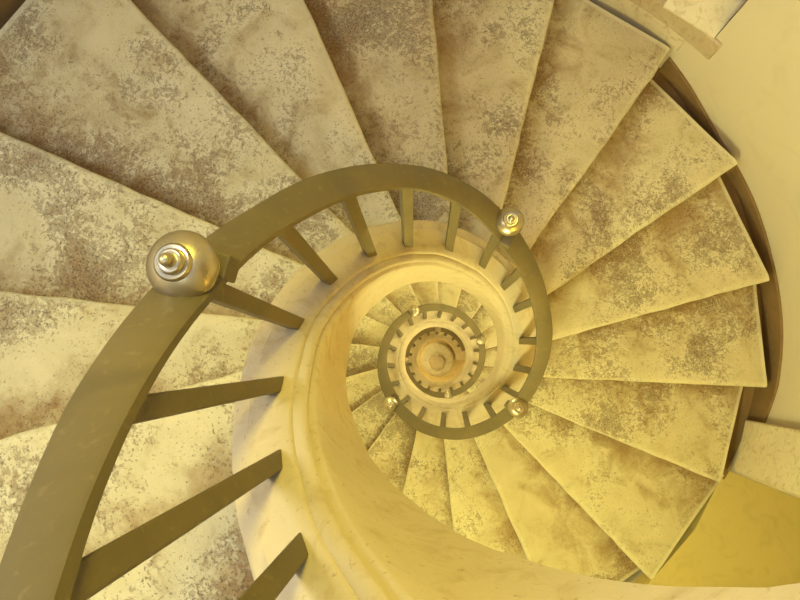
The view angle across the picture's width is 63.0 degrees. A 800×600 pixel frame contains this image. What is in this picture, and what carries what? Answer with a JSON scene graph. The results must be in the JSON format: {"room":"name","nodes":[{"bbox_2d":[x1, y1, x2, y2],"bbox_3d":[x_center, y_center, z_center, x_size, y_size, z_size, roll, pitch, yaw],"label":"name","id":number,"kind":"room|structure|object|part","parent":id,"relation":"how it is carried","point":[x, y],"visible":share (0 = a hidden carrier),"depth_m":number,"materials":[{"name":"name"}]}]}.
{"room":"spiral staircase","nodes":[
{"label":"spiral staircase","id":0,"kind":"room"},
{"bbox_2d":[417,339,464,381],"bbox_3d":[0.531,0.836,9.239,4.280,0.150,4.280,-43,84,-1],"label":"floor","id":1,"kind":"structure","parent":0,"point":[458,365],"depth_m":9.14,"materials":[{"name":"stone"}]},
{"bbox_2d":[0,0,799,599],"bbox_3d":[0.107,0.367,4.362,3.334,9.769,3.342,-43,84,-1],"label":"spiral staircase","id":2,"kind":"structure","parent":1,"relation":"on","point":[125,125],"depth_m":2.20,"materials":[{"name":"stone"}]},
{"bbox_2d":[0,163,552,599],"bbox_3d":[0.231,0.332,3.801,0.756,9.530,0.735,-43,84,-1],"label":"balustrade","id":3,"kind":"object","parent":2,"relation":"on","point":[186,270],"visible":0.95,"depth_m":0.71,"materials":[{"name":"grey metal"}]},
{"bbox_3d":[-0.164,0.167,0.341,0.167,0.877,0.555,-36,84,-1],"label":"handrail","id":4,"kind":"part","parent":3,"relation":"part of","materials":[{"name":"paint"}]},
{"bbox_3d":[-0.021,-0.170,1.228,0.559,0.895,0.189,-26,84,0],"label":"handrail","id":5,"kind":"part","parent":3,"relation":"part of","materials":[{"name":"paint"}]},
{"bbox_3d":[-0.035,0.288,3.792,0.167,0.901,0.573,8,85,4],"label":"handrail","id":6,"kind":"part","parent":3,"relation":"part of","materials":[{"name":"paint"}]},
{"bbox_3d":[0.207,0.443,7.145,0.151,0.828,0.532,42,88,6],"label":"handrail","id":7,"kind":"part","parent":3,"relation":"part of","materials":[{"name":"paint"}]},
{"bbox_3d":[0.210,0.789,6.283,0.557,0.878,0.163,36,87,6],"label":"handrail","id":8,"kind":"part","parent":3,"relation":"part of","materials":[{"name":"paint"}]},
{"bbox_3d":[0.376,0.133,4.643,0.547,0.862,0.158,18,86,5],"label":"handrail","id":9,"kind":"part","parent":3,"relation":"part of","materials":[{"name":"paint"}]},
{"bbox_3d":[0.639,0.457,7.839,0.438,0.658,0.115,36,87,6],"label":"handrail","id":10,"kind":"part","parent":3,"relation":"part of","materials":[{"name":"paint"}]},
{"bbox_3d":[0.205,0.529,2.891,0.556,0.878,0.176,-4,84,3],"label":"handrail","id":11,"kind":"part","parent":3,"relation":"part of","materials":[{"name":"paint"}]},
{"bbox_3d":[0.584,0.606,5.429,0.161,0.870,0.552,26,87,5],"label":"handrail","id":12,"kind":"part","parent":3,"relation":"part of","materials":[{"name":"paint"}]},
{"bbox_3d":[0.406,0.096,2.055,0.148,0.901,0.554,-15,84,2],"label":"handrail","id":13,"kind":"part","parent":3,"relation":"part of","materials":[{"name":"paint"}]},
{"bbox_2d":[652,67,761,478],"bbox_3d":[0.124,0.397,4.685,3.334,9.120,3.342,-43,84,-1],"label":"stair stringer","id":14,"kind":"object","parent":2,"relation":"on","point":[707,265],"depth_m":3.00,"materials":[{"name":"brown paint"}]},
{"bbox_2d":[420,342,454,375],"bbox_3d":[0.522,0.820,9.070,0.480,0.190,0.480,-43,84,-1],"label":"stone pedestal","id":15,"kind":"object","parent":1,"relation":"on","point":[437,358],"visible":1,"depth_m":9.07,"materials":[{"name":"beige stone"}]},
{"bbox_2d":[589,0,799,582],"bbox_3d":[0.072,0.304,3.696,3.952,11.020,3.961,-43,84,-1],"label":"wall","id":16,"kind":"structure","parent":0,"point":[749,89],"depth_m":2.63,"materials":[{"name":"beige paint"}]},
{"bbox_2d":[0,0,25,29],"bbox_3d":[-0.101,0.118,1.268,3.211,2.968,3.342,-43,84,-1],"label":"baseboard","id":17,"kind":"structure","parent":16,"relation":"attached to","point":[8,8],"depth_m":2.10,"materials":[{"name":"brown paint"}]},
{"bbox_2d":[599,0,685,50],"bbox_3d":[0.938,-1.177,2.640,0.497,0.105,0.043,35,87,6],"label":"trim","id":18,"kind":"structure","parent":16,"relation":"attached to","point":[636,13],"depth_m":2.64,"materials":[{"name":"grey stone"}]},
{"bbox_2d":[629,0,721,58],"bbox_3d":[0.983,-1.159,2.525,0.626,0.115,0.090,37,87,6],"label":"trim","id":19,"kind":"structure","parent":16,"relation":"attached to","point":[705,44],"depth_m":2.51,"materials":[{"name":"brown stone"}]},
{"bbox_2d":[663,0,745,37],"bbox_3d":[1.147,-1.240,1.792,0.269,1.360,0.328,36,87,6],"label":"window","id":20,"kind":"structure","parent":16,"relation":"in","point":[708,16],"depth_m":2.41,"materials":[{"name":"white glass"}]},
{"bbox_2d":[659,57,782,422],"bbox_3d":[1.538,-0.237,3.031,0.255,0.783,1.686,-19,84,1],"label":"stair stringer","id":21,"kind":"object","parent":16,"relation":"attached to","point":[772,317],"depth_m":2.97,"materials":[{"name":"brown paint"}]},
{"bbox_2d":[733,420,799,495],"bbox_3d":[1.614,0.610,2.087,0.073,2.140,0.265,17,86,4],"label":"trim","id":22,"kind":"structure","parent":16,"relation":"attached to","point":[769,454],"depth_m":2.85,"materials":[{"name":"grey stone"}]},
{"bbox_2d":[633,471,799,587],"bbox_3d":[1.527,1.838,3.276,2.754,0.120,1.380,-43,84,-1],"label":"floor","id":23,"kind":"structure","parent":0,"point":[746,533],"depth_m":3.27,"materials":[{"name":"beige stone"}]}
]}

